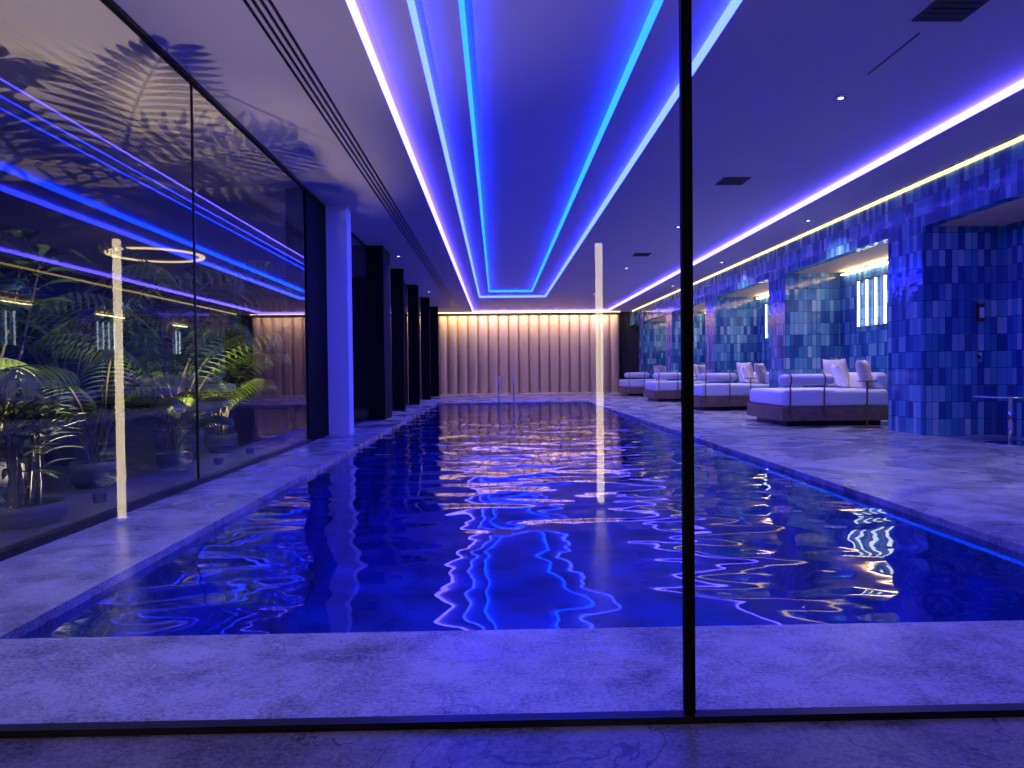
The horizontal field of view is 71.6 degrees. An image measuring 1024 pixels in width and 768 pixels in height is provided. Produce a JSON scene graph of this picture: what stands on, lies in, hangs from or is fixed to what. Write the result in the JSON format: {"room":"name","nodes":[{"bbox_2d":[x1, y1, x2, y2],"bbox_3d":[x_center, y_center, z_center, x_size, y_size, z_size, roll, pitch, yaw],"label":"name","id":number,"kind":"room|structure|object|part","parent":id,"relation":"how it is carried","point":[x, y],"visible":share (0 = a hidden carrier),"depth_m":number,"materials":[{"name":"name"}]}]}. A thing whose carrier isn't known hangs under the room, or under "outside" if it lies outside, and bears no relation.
{"room":"spa","nodes":[
{"label":"spa","id":0,"kind":"room"},
{"bbox_2d":[0,255,104,419],"bbox_3d":[-12.426,-1.105,14.721,0.200,4.730,42.000,-1,1,-1],"label":"wall","id":1,"kind":"structure","parent":0,"point":[60,288],"depth_m":19.57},
{"bbox_2d":[104,247,204,262],"bbox_3d":[-8.703,-3.140,17.364,2.200,0.025,2.200,-1,1,-1],"label":"ring light","id":2,"kind":"object","parent":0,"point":[202,257],"visible":0.87,"depth_m":17.26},
{"bbox_2d":[103,277,360,410],"bbox_3d":[-8.128,-1.232,21.913,8.700,4.030,0.200,-1,1,-1],"label":"wall","id":3,"kind":"structure","parent":0,"point":[270,321],"depth_m":21.79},
{"bbox_2d":[0,0,1023,313],"bbox_3d":[-1.352,-3.390,14.916,22.000,0.400,42.000,-1,1,-1],"label":"ceiling","id":4,"kind":"structure","parent":0,"point":[95,128],"depth_m":8.70,"materials":[{"name":"grey paint"}]},
{"bbox_2d":[243,0,457,307],"bbox_3d":[-2.259,-3.228,17.700,0.221,0.006,30.400,-1,1,-1],"label":"ceiling vent","id":5,"kind":"object","parent":4,"relation":"in","point":[244,1],"visible":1,"depth_m":7.74,"materials":[{"name":"black metal"}]},
{"bbox_2d":[438,311,619,313],"bbox_3d":[0.863,-3.574,35.443,9.100,0.030,0.050,-1,1,-1],"label":"recessed light","id":6,"kind":"object","parent":4,"relation":"in","point":[593,311],"visible":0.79,"depth_m":35.41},
{"bbox_2d":[458,0,662,291],"bbox_3d":[0.206,-3.442,15.698,1.730,0.070,24.700,-1,1,-1],"label":"led strip","id":7,"kind":"object","parent":4,"relation":"attached to","point":[657,4],"depth_m":8.42,"materials":[{"name":"blue plastic"}]},
{"bbox_2d":[407,0,741,297],"bbox_3d":[0.299,-3.360,16.102,2.750,0.070,26.300,-1,1,-1],"label":"led strip","id":8,"kind":"object","parent":4,"relation":"attached to","point":[733,5],"depth_m":8.44,"materials":[{"name":"plastic"}]},
{"bbox_2d":[632,253,651,255],"bbox_3d":[3.401,-3.388,18.618,0.440,0.020,0.440,-1,1,-1],"label":"ceiling vent","id":9,"kind":"object","parent":4,"relation":"in","point":[636,254],"depth_m":18.52,"materials":[{"name":"black metal"}]},
{"bbox_2d":[346,0,1023,311],"bbox_3d":[1.783,-3.338,18.985,6.760,0.070,32.800,-1,1,-1],"label":"led strip","id":10,"kind":"object","parent":4,"relation":"attached to","point":[352,5],"depth_m":9.55,"materials":[{"name":"white plastic"}]},
{"bbox_2d":[715,177,750,184],"bbox_3d":[3.554,-3.257,11.421,0.440,0.020,0.440,-1,1,-1],"label":"ceiling vent","id":11,"kind":"object","parent":4,"relation":"in","point":[725,180],"depth_m":11.36,"materials":[{"name":"black metal"}]},
{"bbox_2d":[833,94,847,100],"bbox_3d":[3.669,-3.195,7.923,0.150,0.018,0.150,-1,1,-1],"label":"recessed light","id":12,"kind":"object","parent":4,"relation":"in","point":[842,96],"visible":1,"depth_m":7.90,"materials":[{"name":"silver metal"}]},
{"bbox_2d":[867,33,919,74],"bbox_3d":[3.679,-3.182,6.873,0.015,0.006,0.900,-1,1,-1],"label":"ceiling slot","id":13,"kind":"structure","parent":4,"relation":"attached to","point":[918,33],"depth_m":6.84,"materials":[{"name":"black metal"}]},
{"bbox_2d":[912,0,989,21],"bbox_3d":[3.711,-3.159,5.974,0.440,0.020,0.440,-1,1,-1],"label":"ceiling vent","id":14,"kind":"object","parent":4,"relation":"in","point":[939,10],"depth_m":6.01,"materials":[{"name":"black metal"}]},
{"bbox_2d":[0,392,1023,767],"bbox_3d":[-1.306,0.989,14.996,22.000,0.300,42.000,-1,1,-1],"label":"floor","id":15,"kind":"structure","parent":0,"point":[61,599],"depth_m":2.76,"materials":[{"name":"stone"}]},
{"bbox_2d":[0,277,25,306],"bbox_3d":[-6.066,-0.465,7.101,1.748,2.997,1.487,-1,1,-1],"label":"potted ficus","id":16,"kind":"object","parent":15,"relation":"on","point":[1,279],"visible":0.41,"depth_m":7.58,"materials":[{"name":"green plant"}]},
{"bbox_2d":[0,228,64,449],"bbox_3d":[-4.961,-0.235,6.532,1.685,2.535,1.622,-1,1,-1],"label":"potted ficus","id":17,"kind":"object","parent":15,"relation":"on","point":[9,267],"visible":0.76,"depth_m":6.65,"materials":[{"name":"green plant"}]},
{"bbox_2d":[0,357,79,407],"bbox_3d":[-4.179,0.318,4.686,2.045,1.481,2.642,-1,1,-1],"label":"potted palm","id":18,"kind":"object","parent":15,"relation":"on","point":[9,375],"visible":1,"depth_m":4.97,"materials":[{"name":"green plant"}]},
{"bbox_2d":[0,387,84,528],"bbox_3d":[-3.565,0.487,5.239,0.730,1.110,1.045,0,1,22],"label":"potted palm","id":19,"kind":"object","parent":15,"relation":"on","point":[20,510],"visible":0.98,"depth_m":5.18,"materials":[{"name":"green plant"}]},
{"bbox_2d":[0,244,91,500],"bbox_3d":[-4.480,-0.114,6.114,0.922,2.297,1.482,0,1,23],"label":"potted ficus","id":20,"kind":"object","parent":15,"relation":"on","point":[38,250],"visible":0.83,"depth_m":6.23,"materials":[{"name":"green plant"}]},
{"bbox_2d":[91,492,106,503],"bbox_3d":[-3.570,0.985,6.144,0.118,0.080,0.118,-1,1,-1],"label":"uplight","id":21,"kind":"object","parent":15,"relation":"on","point":[99,497],"visible":1,"depth_m":6.10,"materials":[{"name":"black metal"}]},
{"bbox_2d":[9,348,191,488],"bbox_3d":[-4.099,0.343,7.037,1.478,1.342,2.248,-2,1,-42],"label":"potted palm","id":22,"kind":"object","parent":15,"relation":"on","point":[91,473],"visible":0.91,"depth_m":6.92,"materials":[{"name":"green plant"}]},
{"bbox_2d":[0,233,276,465],"bbox_3d":[-5.304,-0.452,8.910,4.099,2.888,4.532,-1,1,-1],"label":"potted palm","id":23,"kind":"object","parent":15,"relation":"on","point":[78,453],"visible":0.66,"depth_m":8.70,"materials":[{"name":"green plant"}]},
{"bbox_2d":[0,242,299,428],"bbox_3d":[-5.129,-0.406,10.311,3.690,2.741,3.845,-1,1,-1],"label":"potted palm","id":24,"kind":"object","parent":15,"relation":"on","point":[291,287],"visible":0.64,"depth_m":10.28,"materials":[{"name":"green plant"}]},
{"bbox_2d":[0,0,310,561],"bbox_3d":[-3.153,-1.005,6.692,0.080,4.030,9.050,-1,1,-1],"label":"window","id":25,"kind":"structure","parent":15,"relation":"on","point":[31,543],"depth_m":6.84,"materials":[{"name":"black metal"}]},
{"bbox_3d":[-3.153,-1.005,6.692,0.080,4.030,9.050,-1,1,-1],"label":"frame","id":26,"kind":"part","parent":25,"relation":"part of","materials":[{"name":"black metal"}]},
{"bbox_2d":[28,292,284,459],"bbox_3d":[-4.492,-0.008,8.847,2.488,1.985,3.751,-1,1,-1],"label":"potted palm","id":27,"kind":"object","parent":15,"relation":"on","point":[159,441],"visible":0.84,"depth_m":8.85,"materials":[{"name":"green plant"}]},
{"bbox_2d":[103,383,233,471],"bbox_3d":[-3.851,0.491,7.950,1.503,1.008,1.408,0,1,42],"label":"potted palm","id":28,"kind":"object","parent":15,"relation":"on","point":[178,460],"visible":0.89,"depth_m":8.03,"materials":[{"name":"green plant"}]},
{"bbox_2d":[137,352,290,452],"bbox_3d":[-4.279,0.257,10.245,2.008,1.400,2.280,-1,1,-1],"label":"potted palm","id":29,"kind":"object","parent":15,"relation":"on","point":[218,442],"visible":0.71,"depth_m":9.93,"materials":[{"name":"green plant"}]},
{"bbox_2d":[213,457,223,464],"bbox_3d":[-3.573,0.939,8.644,0.118,0.080,0.118,-1,1,-1],"label":"uplight","id":30,"kind":"object","parent":15,"relation":"on","point":[218,460],"visible":1,"depth_m":8.60,"materials":[{"name":"black metal"}]},
{"bbox_2d":[245,448,253,453],"bbox_3d":[-3.597,0.919,9.744,0.118,0.080,0.118,-1,1,-1],"label":"uplight","id":31,"kind":"object","parent":15,"relation":"on","point":[248,450],"visible":1,"depth_m":9.70,"materials":[{"name":"black metal"}]},
{"bbox_2d":[285,187,328,442],"bbox_3d":[-3.403,-1.097,11.862,0.320,4.030,1.300,-1,1,-1],"label":"column","id":32,"kind":"structure","parent":15,"relation":"on","point":[305,213],"depth_m":11.24,"materials":[{"name":"black paint"}]},
{"bbox_2d":[325,206,353,434],"bbox_3d":[-3.242,-1.115,12.726,0.680,4.030,0.380,-1,1,-1],"label":"column","id":33,"kind":"structure","parent":15,"relation":"on","point":[338,218],"depth_m":12.55,"materials":[{"name":"white paint"}]},
{"bbox_2d":[366,245,391,419],"bbox_3d":[-3.162,-1.193,16.968,0.380,4.030,1.100,-1,1,-1],"label":"column","id":34,"kind":"structure","parent":15,"relation":"on","point":[377,256],"depth_m":16.43,"materials":[{"name":"black paint"}]},
{"bbox_2d":[498,376,514,403],"bbox_3d":[-0.192,0.629,25.262,0.574,1.821,0.652,-1,1,-1],"label":"pool handrail","id":35,"kind":"object","parent":15,"relation":"on","point":[498,376],"visible":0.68,"depth_m":24.95,"materials":[{"name":"silver metal"}]},
{"bbox_3d":[-0.457,0.632,25.257,0.044,1.821,0.652,-1,1,-1],"label":"rail","id":36,"kind":"part","parent":35,"relation":"part of","materials":[{"name":"silver metal"}]},
{"bbox_3d":[0.073,0.626,25.268,0.044,1.821,0.652,-1,1,-1],"label":"rail","id":37,"kind":"part","parent":35,"relation":"part of","materials":[{"name":"silver metal"}]},
{"bbox_2d":[106,412,1023,636],"bbox_3d":[0.268,1.790,14.044,5.510,1.300,22.200,-1,1,-1],"label":"swimming pool","id":38,"kind":"object","parent":15,"relation":"in","point":[577,553],"visible":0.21,"depth_m":8.22,"materials":[{"name":"liquid"}]},
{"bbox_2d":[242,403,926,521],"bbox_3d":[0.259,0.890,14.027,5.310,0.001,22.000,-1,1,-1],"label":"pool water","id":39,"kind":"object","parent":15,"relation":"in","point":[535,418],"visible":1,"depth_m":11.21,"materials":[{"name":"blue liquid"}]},
{"bbox_2d":[618,365,665,395],"bbox_3d":[5.742,-0.158,30.436,2.170,1.281,1.991,-1,1,-1],"label":"daybed","id":40,"kind":"object","parent":15,"relation":"on","point":[628,387],"visible":0.48,"depth_m":29.56,"materials":[{"name":"white fabric"}]},
{"bbox_3d":[5.753,-0.039,30.489,2.030,0.320,1.850,-1,1,-1],"label":"mattress","id":41,"kind":"part","parent":40,"relation":"part of","materials":[{"name":"white fabric"}]},
{"bbox_2d":[654,365,661,372],"bbox_3d":[6.412,-0.525,30.989,0.377,0.582,0.632,-1,1,-1],"label":"pillow","id":42,"kind":"object","parent":40,"relation":"on","point":[658,367],"depth_m":30.78,"materials":[{"name":"beige fabric"}]},
{"bbox_2d":[661,366,665,372],"bbox_3d":[6.494,-0.487,29.961,0.262,0.563,0.600,0,1,39],"label":"pillow","id":43,"kind":"object","parent":40,"relation":"on","point":[663,368],"depth_m":29.76,"materials":[{"name":"beige fabric"}]},
{"bbox_2d":[639,321,665,378],"bbox_3d":[6.730,-1.248,33.434,1.295,3.330,1.000,-1,1,-1],"label":"pier","id":44,"kind":"object","parent":15,"relation":"on","point":[652,334],"depth_m":32.93,"materials":[{"name":"blue tile"}]},
{"bbox_2d":[643,364,705,401],"bbox_3d":[5.857,-0.061,25.038,2.170,1.281,1.991,-1,1,-1],"label":"daybed","id":45,"kind":"object","parent":15,"relation":"on","point":[660,391],"visible":0.58,"depth_m":24.16,"materials":[{"name":"white fabric"}]},
{"bbox_3d":[5.867,0.059,25.091,2.030,0.320,1.850,-1,1,-1],"label":"mattress","id":46,"kind":"part","parent":45,"relation":"part of","materials":[{"name":"white fabric"}]},
{"bbox_2d":[694,364,698,379],"bbox_3d":[6.527,-0.427,25.591,0.377,0.582,0.632,-1,1,-1],"label":"pillow","id":47,"kind":"object","parent":45,"relation":"on","point":[695,365],"depth_m":25.33,"materials":[{"name":"beige fabric"}]},
{"bbox_2d":[697,365,705,373],"bbox_3d":[6.609,-0.389,24.563,0.262,0.563,0.600,0,1,39],"label":"pillow","id":48,"kind":"object","parent":45,"relation":"on","point":[701,368],"depth_m":24.38,"materials":[{"name":"beige fabric"}]},
{"bbox_2d":[666,311,704,380],"bbox_3d":[6.845,-1.151,28.036,1.295,3.330,1.000,-1,1,-1],"label":"pier","id":49,"kind":"object","parent":15,"relation":"on","point":[673,319],"depth_m":27.53,"materials":[{"name":"blue tile"}]},
{"bbox_2d":[705,297,755,382],"bbox_3d":[6.960,-1.053,22.638,1.295,3.330,1.000,-1,1,-1],"label":"pier","id":50,"kind":"object","parent":15,"relation":"on","point":[730,322],"depth_m":22.13,"materials":[{"name":"blue tile"}]},
{"bbox_2d":[694,362,768,409],"bbox_3d":[5.972,0.037,19.640,2.170,1.281,1.991,-1,1,-1],"label":"daybed","id":51,"kind":"object","parent":15,"relation":"on","point":[707,396],"visible":0.73,"depth_m":18.77,"materials":[{"name":"white fabric"}]},
{"bbox_3d":[5.983,0.157,19.693,2.030,0.320,1.850,-1,1,-1],"label":"mattress","id":52,"kind":"part","parent":51,"relation":"part of","materials":[{"name":"white fabric"}]},
{"bbox_2d":[740,366,749,382],"bbox_3d":[6.473,-0.269,19.691,0.262,0.470,0.550,0,1,14],"label":"pillow","id":53,"kind":"object","parent":51,"relation":"on","point":[745,370],"depth_m":19.48,"materials":[{"name":"white fabric"}]},
{"bbox_2d":[736,362,754,382],"bbox_3d":[6.642,-0.330,20.193,0.377,0.582,0.632,-1,1,-1],"label":"pillow","id":54,"kind":"object","parent":51,"relation":"on","point":[748,365],"depth_m":19.97,"materials":[{"name":"beige fabric"}]},
{"bbox_2d":[754,363,766,383],"bbox_3d":[6.724,-0.292,19.166,0.262,0.563,0.600,0,1,39],"label":"pillow","id":55,"kind":"object","parent":51,"relation":"on","point":[760,369],"depth_m":18.98,"materials":[{"name":"beige fabric"}]},
{"bbox_2d":[740,378,757,410],"bbox_3d":[6.167,0.269,18.343,0.440,0.860,0.340,-1,1,-1],"label":"side table","id":56,"kind":"object","parent":15,"relation":"on","point":[744,378],"visible":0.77,"depth_m":18.32,"materials":[{"name":"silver metal"}]},
{"bbox_2d":[769,273,839,387],"bbox_3d":[7.075,-0.955,17.240,1.295,3.330,1.000,-1,1,-1],"label":"pier","id":57,"kind":"object","parent":15,"relation":"on","point":[804,308],"depth_m":16.74,"materials":[{"name":"blue tile"}]},
{"bbox_2d":[747,359,887,425],"bbox_3d":[6.088,0.135,14.242,2.170,1.281,1.991,-1,1,-1],"label":"daybed","id":58,"kind":"object","parent":15,"relation":"on","point":[845,404],"visible":0.98,"depth_m":13.39,"materials":[{"name":"white fabric"}]},
{"bbox_3d":[6.098,0.254,14.295,2.030,0.320,1.850,-1,1,-1],"label":"mattress","id":59,"kind":"part","parent":58,"relation":"part of","materials":[{"name":"white fabric"}]},
{"bbox_2d":[822,359,850,386],"bbox_3d":[6.757,-0.232,14.796,0.377,0.582,0.632,-1,1,-1],"label":"pillow","id":60,"kind":"object","parent":58,"relation":"on","point":[827,364],"depth_m":14.68,"materials":[{"name":"beige fabric"}]},
{"bbox_2d":[831,364,847,386],"bbox_3d":[6.588,-0.171,14.293,0.262,0.470,0.550,0,1,14],"label":"pillow","id":61,"kind":"object","parent":58,"relation":"on","point":[838,370],"depth_m":14.09,"materials":[{"name":"white fabric"}]},
{"bbox_2d":[855,360,871,388],"bbox_3d":[6.839,-0.194,13.768,0.262,0.563,0.600,0,1,39],"label":"pillow","id":62,"kind":"object","parent":58,"relation":"on","point":[863,369],"depth_m":13.58,"materials":[{"name":"beige fabric"}]},
{"bbox_2d":[665,433,1023,565],"bbox_3d":[2.908,0.922,14.084,0.008,0.020,21.600,-1,1,-1],"label":"led strip","id":63,"kind":"object","parent":15,"relation":"attached to","point":[797,481],"visible":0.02,"depth_m":5.49,"materials":[{"name":"blue plastic"}]},
{"bbox_2d":[852,380,882,428],"bbox_3d":[6.453,0.366,12.899,0.440,0.860,0.340,-1,1,-1],"label":"side table","id":64,"kind":"object","parent":15,"relation":"on","point":[866,381],"visible":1,"depth_m":12.89,"materials":[{"name":"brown metal"}]},
{"bbox_3d":[6.454,0.369,12.899,0.031,0.825,0.031,-1,1,-1],"label":"post","id":65,"kind":"part","parent":64,"relation":"part of","materials":[{"name":"brown metal"}]},
{"bbox_2d":[888,226,1002,434],"bbox_3d":[7.190,-0.857,11.842,1.295,3.330,1.000,-1,1,-1],"label":"pier","id":66,"kind":"object","parent":15,"relation":"on","point":[938,276],"depth_m":11.35,"materials":[{"name":"blue tile"}]},
{"bbox_2d":[972,395,1023,446],"bbox_3d":[6.997,0.504,9.962,0.920,0.680,0.920,-1,1,-1],"label":"pedestal table","id":67,"kind":"object","parent":15,"relation":"on","point":[1010,442],"visible":1,"depth_m":9.94,"materials":[{"name":"silver metal"}]},
{"bbox_3d":[6.997,0.504,9.962,0.060,0.640,0.060,-1,1,-1],"label":"stem","id":68,"kind":"part","parent":67,"relation":"part of","materials":[{"name":"silver metal"}]},
{"bbox_2d":[0,703,1023,737],"bbox_3d":[2.514,1.021,2.265,11.100,0.022,0.045,-1,1,-1],"label":"window frame","id":69,"kind":"structure","parent":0,"point":[517,720],"depth_m":2.20,"materials":[{"name":"black metal"}]},
{"bbox_2d":[438,312,638,378],"bbox_3d":[1.770,-1.646,36.122,11.100,4.730,0.200,-1,1,-1],"label":"wall","id":70,"kind":"structure","parent":0,"point":[630,334],"depth_m":36.09,"materials":[{"name":"black paint"}]},
{"bbox_2d":[351,231,420,424],"bbox_3d":[-3.540,-1.325,24.360,0.060,4.030,22.900,-1,1,-1],"label":"window frame","id":71,"kind":"structure","parent":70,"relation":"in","point":[353,235],"depth_m":15.56,"materials":[{"name":"black metal"}]},
{"bbox_2d":[357,240,420,419],"bbox_3d":[-3.530,-1.325,24.360,0.001,3.930,22.900,-1,1,-1],"label":"window","id":72,"kind":"structure","parent":71,"relation":"attached to","point":[361,250],"depth_m":16.21,"materials":[{"name":"clear glass"}]},
{"bbox_2d":[390,269,405,410],"bbox_3d":[-3.241,-1.249,20.206,0.360,4.025,0.180,-1,1,-1],"label":"black fin","id":73,"kind":"object","parent":71,"relation":"attached to","point":[396,275],"visible":0.93,"depth_m":20.12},
{"bbox_2d":[407,285,419,404],"bbox_3d":[-3.322,-1.318,24.005,0.360,4.025,0.180,-1,1,-1],"label":"black fin","id":74,"kind":"object","parent":71,"relation":"attached to","point":[412,290],"visible":1,"depth_m":23.91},
{"bbox_2d":[420,297,430,399],"bbox_3d":[-3.407,-1.390,28.003,0.360,4.025,0.180,-1,1,-1],"label":"black fin","id":75,"kind":"object","parent":71,"relation":"attached to","point":[424,301],"visible":1,"depth_m":27.91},
{"bbox_2d":[430,307,438,395],"bbox_3d":[-3.493,-1.463,32.002,0.360,4.025,0.180,-1,1,-1],"label":"black fin","id":76,"kind":"object","parent":71,"relation":"attached to","point":[434,339],"visible":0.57,"depth_m":31.92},
{"bbox_2d":[438,315,619,393],"bbox_3d":[0.862,-1.506,35.855,9.210,3.880,0.240,-1,1,-1],"label":"curtain","id":77,"kind":"object","parent":70,"relation":"hanging from","point":[543,353],"visible":0.91,"depth_m":35.78,"materials":[{"name":"beige fabric"}]},
{"bbox_2d":[619,312,621,378],"bbox_3d":[5.519,-1.633,36.002,0.110,4.030,0.200,-1,1,-1],"label":"trim","id":78,"kind":"structure","parent":70,"relation":"attached to","point":[620,313],"depth_m":35.90,"materials":[{"name":"black metal"}]},
{"bbox_2d":[679,0,695,713],"bbox_3d":[0.536,-0.974,2.195,0.032,4.005,0.030,-1,1,-1],"label":"window mullion","id":79,"kind":"object","parent":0,"point":[685,6],"depth_m":2.20,"materials":[{"name":"black metal"}]},
{"bbox_2d":[630,133,1023,325],"bbox_3d":[6.461,-3.200,19.212,0.200,1.100,33.750,-1,1,-1],"label":"tiled lintel","id":80,"kind":"object","parent":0,"point":[995,179],"visible":0.67,"depth_m":12.46,"materials":[{"name":"blue tile"}]},
{"bbox_2d":[632,135,1023,311],"bbox_3d":[6.343,-3.342,19.082,0.030,0.050,32.600,-1,1,-1],"label":"light strip","id":81,"kind":"object","parent":80,"relation":"attached to","point":[1020,138],"visible":1,"depth_m":12.34,"materials":[{"name":"white plastic"}]},
{"bbox_2d":[841,261,887,275],"bbox_3d":[7.723,-2.500,14.525,0.050,0.025,4.000,-1,1,-1],"label":"light","id":82,"kind":"object","parent":80,"relation":"attached to","point":[887,261],"visible":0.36,"depth_m":15.46,"materials":[{"name":"white plastic"}]},
{"bbox_2d":[975,352,981,361],"bbox_3d":[7.458,-0.436,11.340,0.100,0.160,0.030,-1,1,-1],"label":"wall switch","id":83,"kind":"object","parent":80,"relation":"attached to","point":[978,355],"visible":1,"depth_m":11.34,"materials":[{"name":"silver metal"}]},
{"bbox_2d":[976,304,984,321],"bbox_3d":[7.471,-1.136,11.318,0.120,0.280,0.050,-1,1,-1],"label":"plate","id":84,"kind":"object","parent":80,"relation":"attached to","point":[978,306],"visible":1,"depth_m":11.29,"materials":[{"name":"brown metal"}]},
{"bbox_2d":[980,308,983,317],"bbox_3d":[7.471,-1.135,11.288,0.070,0.160,0.010,-1,1,-1],"label":"lens","id":85,"kind":"object","parent":84,"relation":"attached to","point":[981,309],"visible":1,"depth_m":11.28,"materials":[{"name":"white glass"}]},
{"bbox_2d":[635,197,1023,325],"bbox_3d":[7.114,-2.703,19.235,1.095,0.090,33.750,-1,1,-1],"label":"ceiling","id":86,"kind":"structure","parent":0,"point":[1011,212],"depth_m":13.92,"materials":[{"name":"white paint"}]},
{"bbox_2d":[705,220,1023,436],"bbox_3d":[7.781,-1.399,19.248,0.200,4.730,33.800,-1,1,-1],"label":"wall","id":87,"kind":"structure","parent":0,"point":[870,344],"depth_m":14.78,"materials":[{"name":"blue tile"}]},
{"bbox_2d":[764,303,768,338],"bbox_3d":[7.601,-1.855,20.436,0.100,1.060,1.520,-1,1,-1],"label":"wall sconce","id":88,"kind":"object","parent":87,"relation":"attached to","point":[765,304],"visible":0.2,"depth_m":21.14,"materials":[{"name":"white glass"}]},
{"bbox_2d":[856,273,887,327],"bbox_3d":[7.716,-1.757,15.039,0.100,1.060,1.520,-1,1,-1],"label":"wall sconce","id":89,"kind":"object","parent":87,"relation":"attached to","point":[884,274],"visible":0.79,"depth_m":15.05,"materials":[{"name":"white glass"}]}
]}

